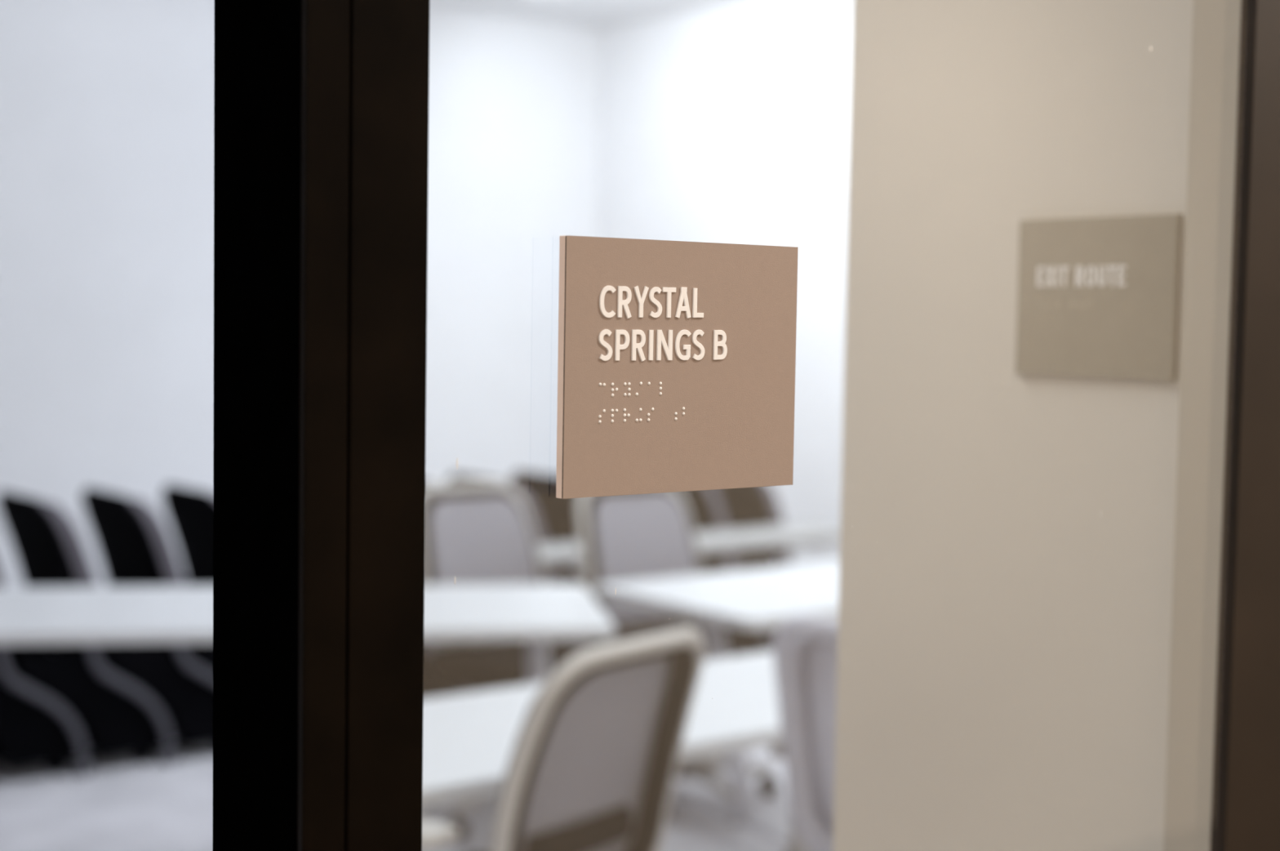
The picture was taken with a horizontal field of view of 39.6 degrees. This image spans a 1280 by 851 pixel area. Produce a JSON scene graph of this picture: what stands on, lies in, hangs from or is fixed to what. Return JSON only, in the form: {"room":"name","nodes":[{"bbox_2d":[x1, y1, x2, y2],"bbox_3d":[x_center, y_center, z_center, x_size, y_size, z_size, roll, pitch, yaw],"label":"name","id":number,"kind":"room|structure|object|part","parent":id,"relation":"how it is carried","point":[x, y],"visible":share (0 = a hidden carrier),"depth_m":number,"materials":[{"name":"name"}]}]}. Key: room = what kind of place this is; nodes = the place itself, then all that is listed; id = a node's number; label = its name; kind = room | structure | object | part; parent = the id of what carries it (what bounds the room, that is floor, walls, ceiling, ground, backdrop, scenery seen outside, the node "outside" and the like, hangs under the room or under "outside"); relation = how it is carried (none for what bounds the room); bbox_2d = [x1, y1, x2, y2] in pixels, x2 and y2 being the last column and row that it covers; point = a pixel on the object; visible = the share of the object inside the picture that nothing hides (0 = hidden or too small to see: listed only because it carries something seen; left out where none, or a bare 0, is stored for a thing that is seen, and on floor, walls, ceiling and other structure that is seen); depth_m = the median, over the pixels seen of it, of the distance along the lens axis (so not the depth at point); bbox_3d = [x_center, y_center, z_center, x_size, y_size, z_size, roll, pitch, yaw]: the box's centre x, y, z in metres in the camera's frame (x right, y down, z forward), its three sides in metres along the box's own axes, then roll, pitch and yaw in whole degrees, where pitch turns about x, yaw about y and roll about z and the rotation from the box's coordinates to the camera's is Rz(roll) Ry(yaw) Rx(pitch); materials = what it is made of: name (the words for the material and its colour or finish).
{"room":"office corridor","nodes":[
{"label":"office corridor","id":0,"kind":"room"},
{"bbox_2d":[0,0,600,586],"bbox_3d":[-3.699,-0.489,6.618,8.900,3.100,0.120,-2,4,-38],"label":"wall","id":1,"kind":"structure","parent":0,"point":[107,106],"depth_m":7.80,"materials":[{"name":"white paint"}]},
{"bbox_2d":[0,738,791,850],"bbox_3d":[-1.620,1.319,4.014,8.700,0.120,6.745,-2,4,-38],"label":"floor","id":2,"kind":"structure","parent":0,"point":[124,803],"depth_m":5.44,"materials":[{"name":"grey carpet"}]},
{"bbox_2d":[0,569,92,776],"bbox_3d":[-2.180,0.684,5.870,0.529,0.902,0.610,-2,4,-38],"label":"chair","id":3,"kind":"object","parent":2,"relation":"on","point":[36,728],"visible":0.83,"depth_m":5.72,"materials":[{"name":"black plastic"}]},
{"bbox_3d":[-2.127,0.677,5.911,0.082,0.228,0.408,-2,4,-38],"label":"flip seat","id":4,"kind":"part","parent":3,"relation":"part of","materials":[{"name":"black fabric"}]},
{"bbox_3d":[-2.030,0.915,5.663,0.501,0.366,0.008,-2,4,-38],"label":"panel","id":5,"kind":"part","parent":3,"relation":"part of","materials":[{"name":"black plastic"}]},
{"bbox_3d":[-1.923,0.857,5.715,0.298,0.481,0.031,-2,4,-38],"label":"leg","id":6,"kind":"part","parent":3,"relation":"part of","materials":[{"name":"black plastic"}]},
{"bbox_2d":[0,490,177,774],"bbox_3d":[-1.941,0.678,6.030,0.529,0.902,0.610,-2,4,-38],"label":"chair","id":7,"kind":"object","parent":2,"relation":"on","point":[114,716],"visible":0.77,"depth_m":5.85,"materials":[{"name":"plastic"}]},
{"bbox_3d":[-2.121,0.878,6.246,0.501,0.366,0.008,-2,4,-38],"label":"panel","id":8,"kind":"part","parent":7,"relation":"part of","materials":[{"name":"black plastic"}]},
{"bbox_3d":[-2.126,0.906,6.162,0.116,0.344,0.027,-2,4,-38],"label":"leg","id":9,"kind":"part","parent":7,"relation":"part of","materials":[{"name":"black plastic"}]},
{"bbox_2d":[17,670,95,751],"bbox_3d":[-1.937,0.936,6.053,0.242,0.271,0.361,-2,4,-38],"label":"basket","id":10,"kind":"object","parent":7,"relation":"on","point":[90,743],"depth_m":5.91,"materials":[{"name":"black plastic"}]},
{"bbox_3d":[-1.875,0.930,5.841,0.116,0.344,0.027,-2,4,-38],"label":"leg","id":11,"kind":"part","parent":7,"relation":"part of","materials":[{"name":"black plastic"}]},
{"bbox_3d":[-1.791,0.910,5.823,0.501,0.366,0.008,-2,4,-38],"label":"panel","id":12,"kind":"part","parent":7,"relation":"part of","materials":[{"name":"black plastic"}]},
{"bbox_3d":[-1.888,0.671,6.071,0.082,0.228,0.408,-2,4,-38],"label":"flip seat","id":13,"kind":"part","parent":7,"relation":"part of","materials":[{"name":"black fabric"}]},
{"bbox_3d":[-1.685,0.852,5.875,0.298,0.481,0.031,-2,4,-38],"label":"leg","id":14,"kind":"part","parent":7,"relation":"part of","materials":[{"name":"black plastic"}]},
{"bbox_2d":[81,487,213,764],"bbox_3d":[-1.702,0.672,6.190,0.529,0.902,0.610,-2,4,-38],"label":"chair","id":15,"kind":"object","parent":2,"relation":"on","point":[135,546],"visible":0.51,"depth_m":5.99,"materials":[{"name":"plastic"}]},
{"bbox_3d":[-1.882,0.872,6.407,0.501,0.366,0.008,-2,4,-38],"label":"panel","id":16,"kind":"part","parent":15,"relation":"part of","materials":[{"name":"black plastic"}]},
{"bbox_2d":[101,659,181,740],"bbox_3d":[-1.698,0.930,6.213,0.242,0.271,0.361,-2,4,-38],"label":"basket","id":17,"kind":"object","parent":15,"relation":"on","point":[174,726],"depth_m":6.07,"materials":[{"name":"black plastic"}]},
{"bbox_3d":[-1.637,0.924,6.001,0.116,0.344,0.027,-2,4,-38],"label":"leg","id":18,"kind":"part","parent":15,"relation":"part of","materials":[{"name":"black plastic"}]},
{"bbox_3d":[-1.552,0.904,5.983,0.501,0.366,0.008,-2,4,-38],"label":"panel","id":19,"kind":"part","parent":15,"relation":"part of","materials":[{"name":"black fabric"}]},
{"bbox_3d":[-1.649,0.665,6.232,0.082,0.228,0.408,-2,4,-38],"label":"flip seat","id":20,"kind":"part","parent":15,"relation":"part of","materials":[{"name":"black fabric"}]},
{"bbox_3d":[-1.446,0.846,6.035,0.298,0.481,0.031,-2,4,-38],"label":"leg","id":21,"kind":"part","parent":15,"relation":"part of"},
{"bbox_2d":[161,484,213,672],"bbox_3d":[-1.463,0.666,6.351,0.529,0.902,0.610,-2,4,-38],"label":"chair","id":22,"kind":"object","parent":2,"relation":"on","point":[189,511],"visible":0.16,"depth_m":6.31,"materials":[{"name":"black plastic"}]},
{"bbox_2d":[186,653,213,672],"bbox_3d":[-1.459,0.924,6.373,0.242,0.271,0.361,-2,4,-38],"label":"basket","id":23,"kind":"object","parent":22,"relation":"on","point":[194,659],"depth_m":6.32,"materials":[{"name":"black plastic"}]},
{"bbox_3d":[-1.313,0.898,6.144,0.501,0.366,0.008,-2,4,-38],"label":"panel","id":24,"kind":"part","parent":22,"relation":"part of","materials":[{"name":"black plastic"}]},
{"bbox_2d":[0,583,614,684],"bbox_3d":[-1.110,0.852,4.785,2.000,0.735,0.740,0,4,-8],"label":"table","id":25,"kind":"object","parent":2,"relation":"on","point":[537,614],"visible":0.49,"depth_m":4.68,"materials":[{"name":"white laminate"}]},
{"bbox_2d":[423,640,472,697],"bbox_3d":[-0.986,0.654,6.671,0.529,0.902,0.610,-2,4,-38],"label":"chair","id":26,"kind":"object","parent":2,"relation":"on","point":[434,686],"visible":0.02,"depth_m":6.52,"materials":[{"name":"plastic"}]},
{"bbox_2d":[425,480,506,650],"bbox_3d":[-0.747,0.648,6.831,0.529,0.902,0.610,-2,4,-38],"label":"chair","id":27,"kind":"object","parent":2,"relation":"on","point":[441,648],"visible":0.02,"depth_m":6.59,"materials":[{"name":"grey fabric"}]},
{"bbox_3d":[-0.597,0.880,6.624,0.501,0.366,0.008,-2,4,-38],"label":"panel","id":28,"kind":"part","parent":27,"relation":"part of","materials":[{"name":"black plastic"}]},
{"bbox_3d":[-0.490,0.822,6.676,0.298,0.481,0.031,-2,4,-38],"label":"leg","id":29,"kind":"part","parent":27,"relation":"part of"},
{"bbox_2d":[422,480,585,840],"bbox_3d":[-0.363,0.695,5.404,0.650,0.995,0.665,-2,5,-40],"label":"chair","id":30,"kind":"object","parent":2,"relation":"on","point":[474,534],"visible":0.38,"depth_m":5.51,"materials":[{"name":"grey plastic"}]},
{"bbox_3d":[-0.460,1.097,5.289,0.036,0.081,0.294,3,4,32],"label":"leg","id":31,"kind":"part","parent":30,"relation":"part of","materials":[{"name":"grey plastic"}]},
{"bbox_3d":[-0.522,0.429,5.583,0.467,0.491,0.157,-2,5,-40],"label":"frame","id":32,"kind":"part","parent":30,"relation":"part of","materials":[{"name":"grey plastic"}]},
{"bbox_3d":[-0.343,0.748,5.382,0.483,0.105,0.470,-2,5,-40],"label":"seat","id":33,"kind":"part","parent":30,"relation":"part of","materials":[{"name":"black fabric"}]},
{"bbox_2d":[445,472,587,648],"bbox_3d":[-0.508,0.643,6.992,0.529,0.902,0.610,-2,4,-38],"label":"chair","id":34,"kind":"object","parent":2,"relation":"on","point":[540,535],"visible":0.1,"depth_m":6.76,"materials":[{"name":"grey plastic"}]},
{"bbox_3d":[-0.358,0.874,6.785,0.501,0.366,0.008,-2,4,-38],"label":"panel","id":35,"kind":"part","parent":34,"relation":"part of","materials":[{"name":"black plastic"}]},
{"bbox_3d":[-0.252,0.816,6.837,0.298,0.481,0.031,-2,4,-38],"label":"leg","id":36,"kind":"part","parent":34,"relation":"part of","materials":[{"name":"white"}]},
{"bbox_2d":[422,627,704,850],"bbox_3d":[-0.256,0.833,3.192,0.665,0.995,0.654,4,4,38],"label":"chair","id":37,"kind":"object","parent":2,"relation":"on","point":[593,764],"visible":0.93,"depth_m":3.03,"materials":[{"name":"grey plastic"}]},
{"bbox_3d":[-0.424,0.662,2.952,0.270,0.027,0.084,4,4,38],"label":"armrest","id":38,"kind":"part","parent":37,"relation":"part of","materials":[{"name":"grey plastic"}]},
{"bbox_2d":[509,470,634,648],"bbox_3d":[-0.269,0.637,7.152,0.529,0.902,0.610,-2,4,-38],"label":"chair","id":39,"kind":"object","parent":2,"relation":"on","point":[558,517],"visible":0.12,"depth_m":7.05,"materials":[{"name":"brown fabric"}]},
{"bbox_3d":[-0.203,0.889,6.962,0.116,0.344,0.027,-2,4,-38],"label":"leg","id":40,"kind":"part","parent":39,"relation":"part of","materials":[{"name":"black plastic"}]},
{"bbox_3d":[-0.119,0.869,6.945,0.501,0.366,0.008,-2,4,-38],"label":"panel","id":41,"kind":"part","parent":39,"relation":"part of","materials":[{"name":"beige plastic"}]},
{"bbox_2d":[422,650,782,807],"bbox_3d":[0.107,0.937,3.740,1.830,0.735,0.610,-2,4,-38],"label":"table","id":42,"kind":"object","parent":2,"relation":"on","point":[469,738],"visible":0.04,"depth_m":3.46,"materials":[{"name":"white laminate"}]},
{"bbox_2d":[648,622,702,635],"bbox_3d":[-0.030,0.631,7.312,0.529,0.902,0.610,-2,4,-38],"label":"chair","id":43,"kind":"object","parent":2,"relation":"on","point":[694,626],"visible":0.02,"depth_m":7.13,"materials":[{"name":"grey fabric"}]},
{"bbox_3d":[0.226,0.805,7.157,0.298,0.481,0.031,-2,4,-38],"label":"leg","id":44,"kind":"part","parent":43,"relation":"part of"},
{"bbox_2d":[576,491,779,825],"bbox_3d":[0.131,0.692,5.599,0.650,0.995,0.665,-2,4,-36],"label":"chair","id":45,"kind":"object","parent":2,"relation":"on","point":[650,535],"visible":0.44,"depth_m":5.71,"materials":[{"name":"grey plastic"}]},
{"bbox_3d":[-0.013,0.425,5.789,0.467,0.491,0.157,-2,4,-36],"label":"frame","id":46,"kind":"part","parent":45,"relation":"part of","materials":[{"name":"grey plastic"}]},
{"bbox_3d":[0.150,0.744,5.575,0.483,0.105,0.470,-2,4,-36],"label":"seat","id":47,"kind":"part","parent":45,"relation":"part of","materials":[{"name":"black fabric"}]},
{"bbox_3d":[0.221,1.096,5.490,0.036,0.080,0.294,-2,4,-36],"label":"leg","id":48,"kind":"part","parent":45,"relation":"part of","materials":[{"name":"grey plastic"}]},
{"bbox_3d":[0.282,1.085,5.676,0.294,0.081,0.036,0,4,-18],"label":"leg","id":49,"kind":"part","parent":45,"relation":"part of","materials":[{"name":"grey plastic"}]},
{"bbox_2d":[537,523,839,641],"bbox_3d":[0.023,0.780,6.272,1.830,0.735,0.400,-2,4,-38],"label":"table","id":50,"kind":"object","parent":2,"relation":"on","point":[564,555],"visible":0.14,"depth_m":6.45,"materials":[{"name":"white laminate"},{"name":"silver"},{"name":"black plastic"}]},
{"bbox_2d":[594,560,839,850],"bbox_3d":[0.788,0.836,5.558,1.830,0.735,0.710,-2,4,-38],"label":"table","id":51,"kind":"object","parent":2,"relation":"on","point":[764,597],"visible":0.35,"depth_m":5.11,"materials":[{"name":"white laminate"}]},
{"bbox_2d":[680,488,773,650],"bbox_3d":[0.209,0.625,7.472,0.529,0.902,0.610,-2,4,-38],"label":"chair","id":52,"kind":"object","parent":2,"relation":"on","point":[705,507],"visible":0.13,"depth_m":7.25,"materials":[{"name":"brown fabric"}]},
{"bbox_3d":[0.359,0.857,7.265,0.501,0.366,0.008,-2,4,-38],"label":"panel","id":53,"kind":"part","parent":52,"relation":"part of","materials":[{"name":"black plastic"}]},
{"bbox_3d":[0.465,0.799,7.317,0.298,0.481,0.031,-2,4,-38],"label":"leg","id":54,"kind":"part","parent":52,"relation":"part of","materials":[{"name":"white"}]},
{"bbox_2d":[715,485,809,641],"bbox_3d":[0.448,0.619,7.633,0.529,0.902,0.610,-2,4,-38],"label":"chair","id":55,"kind":"object","parent":2,"relation":"on","point":[757,506],"visible":0.08,"depth_m":7.45,"materials":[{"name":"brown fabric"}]},
{"bbox_2d":[764,627,774,641],"bbox_3d":[0.452,0.877,7.655,0.242,0.271,0.361,-2,4,-38],"label":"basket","id":56,"kind":"object","parent":55,"relation":"on","point":[767,630],"depth_m":7.50,"materials":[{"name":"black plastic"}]},
{"bbox_3d":[0.598,0.851,7.425,0.501,0.366,0.008,-2,4,-38],"label":"panel","id":57,"kind":"part","parent":55,"relation":"part of","materials":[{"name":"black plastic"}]},
{"bbox_2d":[769,615,838,850],"bbox_3d":[0.589,0.834,3.404,0.654,0.995,0.665,4,5,40],"label":"chair","id":58,"kind":"object","parent":2,"relation":"on","point":[805,664],"visible":0.3,"depth_m":3.33,"materials":[{"name":"grey plastic"}]},
{"bbox_3d":[0.370,0.637,3.571,0.084,0.027,0.270,4,5,40],"label":"armrest","id":59,"kind":"part","parent":58,"relation":"part of","materials":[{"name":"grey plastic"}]},
{"bbox_2d":[429,0,746,29],"bbox_3d":[-1.597,-1.787,3.861,8.700,0.100,6.650,-2,4,-38],"label":"ceiling","id":60,"kind":"structure","parent":0,"point":[595,14],"depth_m":8.55,"materials":[{"name":"paint"}]},
{"bbox_2d":[597,0,853,620],"bbox_3d":[1.859,-0.398,6.657,0.120,3.100,6.650,-2,4,-38],"label":"wall","id":61,"kind":"structure","parent":0,"point":[728,123],"depth_m":8.19,"materials":[{"name":"white paint"}]},
{"bbox_2d":[832,0,1193,850],"bbox_3d":[0.405,-0.005,1.500,0.200,2.900,0.463,-2,4,-38],"label":"wall","id":62,"kind":"structure","parent":0,"point":[1004,641],"depth_m":1.48,"materials":[{"name":"beige paint"}]},
{"bbox_2d":[1015,213,1182,381],"bbox_3d":[0.356,-0.100,1.391,0.007,0.125,0.151,-2,4,-38],"label":"route sign","id":63,"kind":"object","parent":62,"relation":"attached to","point":[1099,297],"visible":1,"depth_m":1.38,"materials":[{"name":"beige plastic"}]},
{"bbox_3d":[-0.252,-1.198,0.668,1.800,0.440,0.098,-2,4,-38],"label":"wall","id":64,"kind":"structure","parent":0,"visible":0},
{"bbox_2d":[212,0,429,850],"bbox_3d":[-0.557,0.259,0.534,1.082,2.460,0.094,-2,4,-38],"label":"door frame","id":65,"kind":"structure","parent":64,"relation":"in","point":[321,107],"depth_m":0.80,"materials":[{"name":"brown metal"}]},
{"bbox_3d":[-0.119,0.248,0.819,0.039,2.460,0.006,-2,4,-38],"label":"casing","id":66,"kind":"part","parent":65,"relation":"part of","materials":[{"name":"brown metal"}]},
{"bbox_2d":[454,0,1279,850],"bbox_3d":[0.166,0.238,1.069,0.718,2.460,0.050,-2,4,-38],"label":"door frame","id":67,"kind":"structure","parent":64,"relation":"in","point":[1223,776],"depth_m":1.23,"materials":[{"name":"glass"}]},
{"bbox_2d":[555,235,798,498],"bbox_3d":[0.022,-0.030,0.905,0.151,0.127,0.007,-2,4,-38],"label":"room sign","id":68,"kind":"object","parent":67,"relation":"attached to","point":[677,359],"visible":1,"depth_m":0.90,"materials":[{"name":"brown plastic"}]},
{"bbox_3d":[0.021,-0.030,0.906,0.151,0.127,0.005,-2,4,-38],"label":"backing plate","id":69,"kind":"part","parent":68,"relation":"part of","materials":[{"name":"white plastic"}]}
]}

